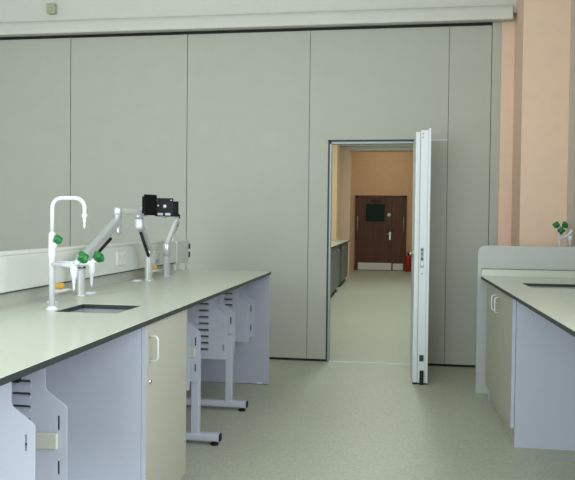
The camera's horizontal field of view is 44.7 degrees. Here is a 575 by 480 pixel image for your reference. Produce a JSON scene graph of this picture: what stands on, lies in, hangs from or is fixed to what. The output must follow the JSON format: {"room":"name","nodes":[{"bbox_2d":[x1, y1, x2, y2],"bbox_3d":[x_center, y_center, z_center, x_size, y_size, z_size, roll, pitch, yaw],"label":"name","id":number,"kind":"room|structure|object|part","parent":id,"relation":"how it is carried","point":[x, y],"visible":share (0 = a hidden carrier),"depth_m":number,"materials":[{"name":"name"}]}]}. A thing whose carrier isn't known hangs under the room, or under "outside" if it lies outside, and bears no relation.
{"room":"science classroom","nodes":[
{"label":"science classroom","id":0,"kind":"room"},
{"bbox_2d":[0,0,516,36],"bbox_3d":[-0.636,-2.309,6.659,5.415,0.625,0.160,1,1,9],"label":"wall","id":1,"kind":"structure","parent":0,"point":[10,10],"depth_m":6.64,"materials":[{"name":"white paint"}]},
{"bbox_2d":[47,3,56,14],"bbox_3d":[-2.294,-2.248,6.791,0.084,0.100,0.075,1,1,9],"label":"sensor","id":2,"kind":"object","parent":1,"relation":"attached to","point":[51,7],"visible":1,"depth_m":6.77,"materials":[{"name":"beige plastic"}]},
{"bbox_2d":[0,3,512,36],"bbox_3d":[-0.675,-2.053,6.573,5.372,0.157,0.143,1,1,9],"label":"trim","id":3,"kind":"structure","parent":1,"relation":"attached to","point":[482,12],"depth_m":6.46,"materials":[{"name":"white paint"}]},
{"bbox_2d":[331,145,339,239],"bbox_3d":[0.944,-0.971,16.526,0.505,3.750,0.800,1,1,9],"label":"wall pier","id":4,"kind":"object","parent":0,"point":[335,148],"visible":0.07,"depth_m":16.11,"materials":[{"name":"yellow paint"}]},
{"bbox_2d":[339,151,351,275],"bbox_3d":[1.198,-0.661,17.456,0.740,3.090,0.400,1,1,9],"label":"wall","id":5,"kind":"structure","parent":0,"point":[345,156],"depth_m":17.22,"materials":[{"name":"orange paint"}]},
{"bbox_2d":[340,144,412,151],"bbox_3d":[2.435,-2.515,17.161,3.220,0.660,0.430,1,1,9],"label":"trim","id":6,"kind":"structure","parent":5,"relation":"attached to","point":[404,147],"depth_m":17.05,"materials":[{"name":"white paint"}]},
{"bbox_2d":[181,270,574,479],"bbox_3d":[0.539,1.142,8.745,7.500,0.100,23.000,1,1,9],"label":"floor","id":7,"kind":"structure","parent":0,"point":[312,420],"depth_m":4.63,"materials":[{"name":"plastic"}]},
{"bbox_2d":[0,35,70,250],"bbox_3d":[-2.731,-0.464,7.046,1.194,3.121,0.102,1,1,9],"label":"partition panel","id":8,"kind":"object","parent":7,"relation":"on","point":[35,71],"visible":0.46,"depth_m":6.95,"materials":[{"name":"grey laminate"}]},
{"bbox_2d":[13,309,186,479],"bbox_3d":[-0.869,0.770,3.166,0.763,0.886,0.566,1,1,9],"label":"base cabinet","id":9,"kind":"object","parent":7,"relation":"on","point":[124,397],"visible":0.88,"depth_m":2.87,"materials":[{"name":"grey laminate"}]},
{"bbox_3d":[-0.941,0.776,2.900,0.700,0.886,0.018,1,1,9],"label":"panel","id":10,"kind":"part","parent":9,"relation":"part of","materials":[{"name":"purple laminate"}]},
{"bbox_2d":[0,270,270,385],"bbox_3d":[-0.924,0.315,3.166,0.841,0.022,5.070,1,1,9],"label":"countertop","id":11,"kind":"structure","parent":9,"relation":"on","point":[33,338],"depth_m":2.92,"materials":[{"name":"grey laminate"}]},
{"bbox_2d":[0,368,67,479],"bbox_3d":[-1.017,0.598,2.289,0.525,0.500,0.230,1,1,9],"label":"frame","id":12,"kind":"object","parent":11,"relation":"attached to","point":[42,427],"visible":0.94,"depth_m":2.36,"materials":[{"name":"white metal"}]},
{"bbox_3d":[-1.033,0.600,2.182,0.525,0.500,0.004,1,1,9],"label":"slotted panel","id":13,"kind":"part","parent":12,"relation":"part of","materials":[{"name":"white metal"}]},
{"bbox_3d":[-0.821,0.679,2.361,0.094,0.055,0.010,1,1,9],"label":"clip plate","id":14,"kind":"part","parent":12,"relation":"part of","materials":[{"name":"beige plastic"}]},
{"bbox_2d":[46,283,72,302],"bbox_3d":[-1.104,0.252,3.387,0.052,0.089,0.179,1,1,16],"label":"tap","id":15,"kind":"object","parent":11,"relation":"on","point":[58,286],"visible":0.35,"depth_m":3.36,"materials":[{"name":"white metal"}]},
{"bbox_3d":[-1.107,0.223,3.353,0.026,0.029,0.086,1,2,27],"label":"handle","id":16,"kind":"part","parent":15,"relation":"part of","materials":[{"name":"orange plastic"}]},
{"bbox_2d":[57,288,72,292],"bbox_3d":[-1.092,0.245,3.399,0.024,0.022,0.150,1,2,22],"label":"outlet","id":17,"kind":"object","parent":15,"relation":"attached to","point":[59,290],"depth_m":3.39,"materials":[{"name":"white metal"}]},
{"bbox_2d":[45,196,103,310],"bbox_3d":[-0.939,0.058,3.064,0.233,0.498,0.266,1,1,9],"label":"tap","id":18,"kind":"object","parent":11,"relation":"on","point":[54,240],"visible":1,"depth_m":3.04,"materials":[{"name":"white metal"}]},
{"bbox_3d":[-0.998,-0.002,3.035,0.039,0.043,0.041,0,1,-11],"label":"knob","id":19,"kind":"part","parent":18,"relation":"part of","materials":[{"name":"green plastic"}]},
{"bbox_3d":[-0.969,0.107,3.014,0.148,0.026,0.025,2,2,35],"label":"outlet arm","id":20,"kind":"part","parent":18,"relation":"part of","materials":[{"name":"white"}]},
{"bbox_3d":[-0.957,0.105,3.106,0.175,0.026,0.025,0,2,-34],"label":"outlet arm","id":21,"kind":"part","parent":18,"relation":"part of","materials":[{"name":"white metal"}]},
{"bbox_3d":[-0.863,0.073,2.947,0.048,0.053,0.051,0,1,-12],"label":"knob","id":22,"kind":"part","parent":18,"relation":"part of","materials":[{"name":"green plastic"}]},
{"bbox_3d":[-0.851,0.076,3.155,0.048,0.052,0.049,-1,2,-43],"label":"knob","id":23,"kind":"part","parent":18,"relation":"part of","materials":[{"name":"green plastic"}]},
{"bbox_2d":[85,291,96,293],"bbox_3d":[-1.074,0.283,3.795,0.070,0.008,0.100,1,1,9],"label":"cable grommet","id":24,"kind":"object","parent":11,"relation":"on","point":[86,292],"visible":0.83,"depth_m":3.77,"materials":[{"name":"white"}]},
{"bbox_2d":[0,240,189,306],"bbox_3d":[-1.267,0.173,3.356,0.101,0.246,5.250,1,1,9],"label":"service trunking","id":25,"kind":"object","parent":11,"relation":"on","point":[24,274],"visible":0.89,"depth_m":3.75,"materials":[{"name":"white plastic"}]},
{"bbox_3d":[-1.306,0.062,3.192,0.070,0.018,4.920,1,1,9],"label":"trunking lid","id":26,"kind":"part","parent":25,"relation":"part of","materials":[{"name":"white plastic"}]},
{"bbox_3d":[-1.061,0.116,4.457,0.009,0.086,0.150,1,1,9],"label":"socket plate","id":27,"kind":"part","parent":25,"relation":"part of","materials":[{"name":"white plastic"}]},
{"bbox_3d":[-0.962,0.121,5.114,0.009,0.095,0.220,1,1,9],"label":"socket plate","id":28,"kind":"part","parent":25,"relation":"part of","materials":[{"name":"white plastic"}]},
{"bbox_2d":[71,308,126,313],"bbox_3d":[-0.844,0.408,3.133,0.328,0.160,0.341,1,1,9],"label":"sink","id":29,"kind":"object","parent":11,"relation":"in","point":[83,310],"visible":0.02,"depth_m":3.29,"materials":[{"name":"grey plastic"}]},
{"bbox_2d":[74,194,156,296],"bbox_3d":[-0.992,0.003,4.017,0.115,0.559,0.862,1,1,15],"label":"monitor arm","id":30,"kind":"object","parent":11,"relation":"on","point":[149,202],"visible":0.79,"depth_m":3.98,"materials":[{"name":"silver metal"}]},
{"bbox_3d":[-1.075,0.219,3.636,0.072,0.145,0.072,1,1,9],"label":"post","id":31,"kind":"part","parent":30,"relation":"part of","materials":[{"name":"silver metal"}]},
{"bbox_3d":[-0.862,-0.219,4.366,0.020,0.130,0.112,2,2,33],"label":"screen plate","id":32,"kind":"part","parent":30,"relation":"part of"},
{"bbox_2d":[135,198,172,280],"bbox_3d":[-0.856,0.000,4.541,0.229,0.543,0.239,1,1,9],"label":"monitor arm","id":33,"kind":"object","parent":11,"relation":"on","point":[164,205],"visible":0.91,"depth_m":4.52,"materials":[{"name":"silver metal"}]},
{"bbox_3d":[-0.923,0.183,4.640,0.072,0.170,0.072,1,1,9],"label":"post","id":34,"kind":"part","parent":33,"relation":"part of","materials":[{"name":"silver metal"}]},
{"bbox_3d":[-0.801,-0.212,4.523,0.122,0.118,0.020,0,1,-11],"label":"screen plate","id":35,"kind":"part","parent":33,"relation":"part of","materials":[{"name":"black metal"}]},
{"bbox_2d":[152,265,161,278],"bbox_3d":[-0.924,0.219,4.821,0.052,0.089,0.179,1,1,16],"label":"tap","id":36,"kind":"object","parent":11,"relation":"on","point":[154,267],"visible":0.29,"depth_m":4.80,"materials":[{"name":"white metal"}]},
{"bbox_2d":[161,201,179,275],"bbox_3d":[-0.867,-0.013,5.093,0.120,0.540,0.214,1,1,9],"label":"monitor arm","id":37,"kind":"object","parent":11,"relation":"on","point":[167,245],"visible":0.88,"depth_m":5.03,"materials":[{"name":"silver metal"}]},
{"bbox_3d":[-0.870,0.184,5.026,0.072,0.150,0.072,1,1,9],"label":"post","id":38,"kind":"part","parent":37,"relation":"part of","materials":[{"name":"silver metal"}]},
{"bbox_3d":[-0.860,-0.227,5.118,0.122,0.112,0.020,0,1,-11],"label":"screen plate","id":39,"kind":"part","parent":37,"relation":"part of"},
{"bbox_2d":[186,309,200,390],"bbox_3d":[-0.771,0.560,3.924,0.525,0.500,0.230,1,1,9],"label":"rack","id":40,"kind":"object","parent":11,"relation":"attached to","point":[193,360],"visible":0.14,"depth_m":3.99,"materials":[{"name":"grey metal"}]},
{"bbox_3d":[-0.787,0.563,3.817,0.525,0.500,0.004,1,1,9],"label":"slotted panel","id":41,"kind":"part","parent":40,"relation":"part of","materials":[{"name":"white metal"}]},
{"bbox_3d":[-0.575,0.641,3.995,0.094,0.055,0.010,1,1,9],"label":"clip plate","id":42,"kind":"part","parent":40,"relation":"part of","materials":[{"name":"beige plastic"}]},
{"bbox_2d":[188,294,234,359],"bbox_3d":[-0.640,0.540,4.794,0.525,0.500,0.230,1,1,9],"label":"rack","id":43,"kind":"object","parent":11,"relation":"hanging from","point":[215,321],"visible":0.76,"depth_m":4.67,"materials":[{"name":"grey metal"}]},
{"bbox_3d":[-0.624,0.538,4.898,0.525,0.500,0.004,1,1,9],"label":"slotted panel","id":44,"kind":"part","parent":43,"relation":"part of","materials":[{"name":"white metal"}]},
{"bbox_2d":[224,285,254,341],"bbox_3d":[-0.536,0.525,5.486,0.525,0.500,0.230,1,1,9],"label":"rack","id":45,"kind":"object","parent":11,"relation":"attached to","point":[243,306],"visible":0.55,"depth_m":5.36,"materials":[{"name":"grey metal"}]},
{"bbox_3d":[-0.546,0.445,2.859,0.043,0.111,0.009,1,1,9],"label":"handle","id":46,"kind":"part","parent":9,"relation":"part of","materials":[{"name":"silver metal"}]},
{"bbox_3d":[-0.543,0.738,3.118,0.018,0.800,0.563,1,1,9],"label":"door","id":47,"kind":"part","parent":9,"relation":"part of","materials":[{"name":"beige laminate"}]},
{"bbox_2d":[70,32,187,269],"bbox_3d":[-1.555,-0.446,6.869,1.190,3.121,0.102,1,1,9],"label":"partition panel","id":48,"kind":"object","parent":7,"relation":"on","point":[129,90],"visible":0.51,"depth_m":6.81,"materials":[{"name":"grey laminate"}]},
{"bbox_2d":[186,369,221,445],"bbox_3d":[-0.746,0.931,4.124,0.726,0.520,0.060,1,1,9],"label":"frame","id":49,"kind":"object","parent":7,"relation":"on","point":[195,434],"visible":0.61,"depth_m":4.07,"materials":[{"name":"white metal"}]},
{"bbox_3d":[-0.537,0.903,4.092,0.048,0.458,0.044,1,1,9],"label":"post","id":50,"kind":"part","parent":49,"relation":"part of","materials":[{"name":"white metal"}]},
{"bbox_2d":[186,335,247,410],"bbox_3d":[-0.633,0.914,4.871,0.726,0.520,0.060,1,1,9],"label":"frame","id":51,"kind":"object","parent":7,"relation":"on","point":[228,401],"visible":0.58,"depth_m":4.82,"materials":[{"name":"white metal"}]},
{"bbox_3d":[-0.403,0.886,4.835,0.048,0.458,0.044,1,1,9],"label":"post","id":52,"kind":"part","parent":51,"relation":"part of","materials":[{"name":"white metal"}]},
{"bbox_2d":[201,275,269,383],"bbox_3d":[-0.538,0.711,5.659,0.794,0.882,0.028,1,1,9],"label":"panel","id":53,"kind":"object","parent":7,"relation":"on","point":[251,358],"visible":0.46,"depth_m":5.61,"materials":[{"name":"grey laminate"}]},
{"bbox_2d":[186,28,309,360],"bbox_3d":[-0.382,-0.429,6.693,1.186,3.121,0.102,1,1,9],"label":"partition panel","id":54,"kind":"object","parent":7,"relation":"on","point":[248,91],"visible":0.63,"depth_m":6.63,"materials":[{"name":"grey laminate"}]},
{"bbox_2d":[331,245,339,295],"bbox_3d":[0.435,0.566,12.136,0.768,0.883,3.100,1,1,9],"label":"base unit","id":55,"kind":"object","parent":7,"relation":"on","point":[335,252],"visible":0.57,"depth_m":12.60,"materials":[{"name":"grey"}]},
{"bbox_3d":[0.719,0.530,11.701,0.018,0.762,0.759,1,1,9],"label":"door","id":56,"kind":"part","parent":55,"relation":"part of","materials":[{"name":"grey"}]},
{"bbox_3d":[0.834,0.512,12.467,0.018,0.762,0.759,1,1,9],"label":"door","id":57,"kind":"part","parent":55,"relation":"part of","materials":[{"name":"grey"}]},
{"bbox_3d":[0.950,0.495,13.233,0.018,0.762,0.759,1,1,9],"label":"door","id":58,"kind":"part","parent":55,"relation":"part of","materials":[{"name":"grey"}]},
{"bbox_2d":[331,240,349,248],"bbox_3d":[0.368,0.116,11.809,0.801,0.027,9.852,1,1,9],"label":"countertop","id":59,"kind":"structure","parent":55,"relation":"on","point":[334,243],"depth_m":14.19,"materials":[{"name":"grey"}]},
{"bbox_2d":[338,242,347,286],"bbox_3d":[0.896,0.495,15.196,0.768,0.883,1.890,1,1,9],"label":"base unit","id":60,"kind":"object","parent":7,"relation":"on","point":[343,273],"visible":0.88,"depth_m":14.71,"materials":[{"name":"grey"}]},
{"bbox_3d":[1.167,0.462,14.677,0.018,0.762,0.929,1,1,9],"label":"door","id":61,"kind":"part","parent":60,"relation":"part of","materials":[{"name":"grey"}]},
{"bbox_3d":[1.308,0.440,15.611,0.018,0.762,0.929,1,1,9],"label":"door","id":62,"kind":"part","parent":60,"relation":"part of","materials":[{"name":"grey"}]},
{"bbox_2d":[329,361,409,364],"bbox_3d":[0.762,1.146,6.523,0.750,0.005,0.028,1,1,9],"label":"trim","id":63,"kind":"structure","parent":7,"relation":"on","point":[329,361],"depth_m":6.52,"materials":[{"name":"white metal"}]},
{"bbox_2d":[306,23,449,365],"bbox_3d":[0.831,-0.411,6.509,1.271,3.121,0.104,1,1,9],"label":"partition panel","id":64,"kind":"object","parent":7,"relation":"on","point":[386,84],"visible":0.82,"depth_m":6.45,"materials":[{"name":"grey laminate"}]},
{"bbox_3d":[0.779,0.117,6.532,0.788,2.062,0.098,1,1,9],"label":"door frame","id":65,"kind":"part","parent":64,"relation":"part of","materials":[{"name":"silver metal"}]},
{"bbox_2d":[405,253,411,271],"bbox_3d":[3.310,0.594,19.134,0.169,0.545,0.180,0,1,-14],"label":"fire extinguisher","id":66,"kind":"object","parent":7,"relation":"on","point":[408,258],"visible":0.76,"depth_m":19.07,"materials":[{"name":"red paint"}]},
{"bbox_2d":[409,128,430,384],"bbox_3d":[1.125,0.128,6.018,0.157,2.074,0.783,1,1,9],"label":"door","id":67,"kind":"structure","parent":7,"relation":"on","point":[418,337],"depth_m":5.66,"materials":[{"name":"white"}]},
{"bbox_3d":[1.087,0.143,5.646,0.024,0.160,0.008,1,1,9],"label":"lock plate","id":68,"kind":"part","parent":67,"relation":"part of","materials":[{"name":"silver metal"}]},
{"bbox_2d":[444,22,491,367],"bbox_3d":[1.644,-0.399,6.388,0.376,3.121,0.102,1,1,9],"label":"partition panel","id":69,"kind":"object","parent":7,"relation":"on","point":[470,44],"visible":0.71,"depth_m":6.34,"materials":[{"name":"grey laminate"}]},
{"bbox_2d":[488,22,501,245],"bbox_3d":[1.869,-0.396,6.353,0.080,3.120,0.104,1,1,9],"label":"wall","id":70,"kind":"structure","parent":7,"relation":"on","point":[496,26],"depth_m":6.29,"materials":[{"name":"grey paint"}]},
{"bbox_2d":[475,245,574,393],"bbox_3d":[1.847,0.618,5.348,0.776,1.142,0.028,1,1,9],"label":"screen","id":71,"kind":"object","parent":7,"relation":"on","point":[489,257],"visible":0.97,"depth_m":5.36,"materials":[{"name":"grey laminate"}]},
{"bbox_2d":[485,283,574,450],"bbox_3d":[1.728,0.764,4.590,0.765,0.886,1.130,1,1,9],"label":"base cabinet","id":72,"kind":"object","parent":7,"relation":"on","point":[530,381],"visible":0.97,"depth_m":4.07,"materials":[{"name":"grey laminate"}]},
{"bbox_3d":[1.444,0.700,4.900,0.020,0.768,0.599,1,1,9],"label":"door","id":73,"kind":"part","parent":72,"relation":"part of","materials":[{"name":"beige laminate"}]},
{"bbox_3d":[1.379,0.418,4.657,0.045,0.111,0.009,1,1,9],"label":"handle","id":74,"kind":"part","parent":72,"relation":"part of","materials":[{"name":"silver metal"}]},
{"bbox_3d":[1.359,0.421,4.519,0.045,0.111,0.009,1,1,9],"label":"handle","id":75,"kind":"part","parent":72,"relation":"part of","materials":[{"name":"silver metal"}]},
{"bbox_3d":[1.361,0.713,4.346,0.020,0.768,0.515,1,1,9],"label":"door","id":76,"kind":"part","parent":72,"relation":"part of","materials":[{"name":"beige laminate"}]},
{"bbox_2d":[481,276,574,336],"bbox_3d":[1.506,0.346,2.982,0.748,0.022,4.730,1,1,9],"label":"countertop","id":77,"kind":"structure","parent":72,"relation":"on","point":[556,305],"depth_m":3.94,"materials":[{"name":"grey laminate"}]},
{"bbox_2d":[481,268,574,277],"bbox_3d":[1.859,0.253,5.311,0.746,0.058,0.023,1,1,9],"label":"upstand","id":78,"kind":"object","parent":77,"relation":"on","point":[484,271],"visible":1,"depth_m":5.31,"materials":[{"name":"grey plastic"}]},
{"bbox_2d":[529,286,574,288],"bbox_3d":[1.758,0.407,4.564,0.424,0.170,0.416,1,1,9],"label":"sink","id":79,"kind":"object","parent":77,"relation":"in","point":[529,286],"visible":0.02,"depth_m":4.75,"materials":[{"name":"grey plastic"}]},
{"bbox_3d":[1.679,0.777,4.038,0.698,0.886,0.023,1,1,9],"label":"panel","id":80,"kind":"part","parent":72,"relation":"part of","materials":[{"name":"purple laminate"}]},
{"bbox_3d":[2.087,0.732,5.597,0.365,0.908,0.525,1,1,9],"label":"bench","id":81,"kind":"object","parent":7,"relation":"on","visible":0},
{"bbox_2d":[552,221,572,246],"bbox_3d":[2.150,0.067,5.470,0.142,0.428,0.100,2,2,42],"label":"tap","id":82,"kind":"object","parent":81,"relation":"on","point":[560,230],"visible":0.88,"depth_m":5.46,"materials":[{"name":"white metal"}]},
{"bbox_3d":[2.105,-0.120,5.472,0.051,0.055,0.051,1,1,9],"label":"knob","id":83,"kind":"part","parent":82,"relation":"part of","materials":[{"name":"green plastic"}]},
{"bbox_3d":[2.135,-0.073,5.448,0.062,0.062,0.046,1,1,9],"label":"knob","id":84,"kind":"part","parent":82,"relation":"part of","materials":[{"name":"green plastic"}]},
{"bbox_3d":[2.172,-0.119,5.462,0.051,0.055,0.051,1,1,9],"label":"knob","id":85,"kind":"part","parent":82,"relation":"part of","materials":[{"name":"green plastic"}]},
{"bbox_3d":[2.185,-0.043,5.478,0.106,0.086,0.024,1,2,31],"label":"outlet arm","id":86,"kind":"part","parent":82,"relation":"part of","materials":[{"name":"white"}]},
{"bbox_2d":[350,152,412,270],"bbox_3d":[2.760,-1.023,19.473,3.220,3.750,0.130,1,1,9],"label":"wall","id":87,"kind":"structure","parent":0,"point":[372,173],"depth_m":19.41,"materials":[{"name":"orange paint"}]},
{"bbox_2d":[354,195,406,270],"bbox_3d":[2.583,-0.190,19.394,1.416,2.085,0.117,1,1,9],"label":"door","id":88,"kind":"structure","parent":87,"relation":"in","point":[376,248],"depth_m":19.41,"materials":[{"name":"brown wood"}]},
{"bbox_3d":[2.421,0.732,19.452,0.925,0.195,0.012,1,1,9],"label":"kick plate","id":89,"kind":"part","parent":88,"relation":"part of","materials":[{"name":"silver metal"}]},
{"bbox_3d":[2.439,-0.755,19.415,0.520,0.490,0.007,1,1,9],"label":"vision glass","id":90,"kind":"part","parent":88,"relation":"part of","materials":[{"name":"black"}]},
{"bbox_3d":[3.056,0.746,19.357,0.280,0.185,0.012,1,1,9],"label":"kick plate","id":91,"kind":"part","parent":88,"relation":"part of","materials":[{"name":"silver metal"}]},
{"bbox_2d":[498,21,514,245],"bbox_3d":[1.967,-0.396,6.343,0.117,3.124,0.095,1,1,9],"label":"wall","id":92,"kind":"structure","parent":0,"point":[508,28],"depth_m":6.28,"materials":[{"name":"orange paint"}]},
{"bbox_2d":[511,0,570,246],"bbox_3d":[2.182,-0.701,6.089,0.375,3.750,0.520,1,1,9],"label":"wall pier","id":93,"kind":"object","parent":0,"point":[542,27],"visible":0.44,"depth_m":5.83,"materials":[{"name":"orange paint"}]},
{"bbox_2d":[566,0,574,246],"bbox_3d":[1.804,-0.598,1.748,0.170,3.750,9.220,1,1,9],"label":"wall","id":94,"kind":"structure","parent":0,"point":[571,128],"depth_m":5.69,"materials":[{"name":"paint"}]}
]}

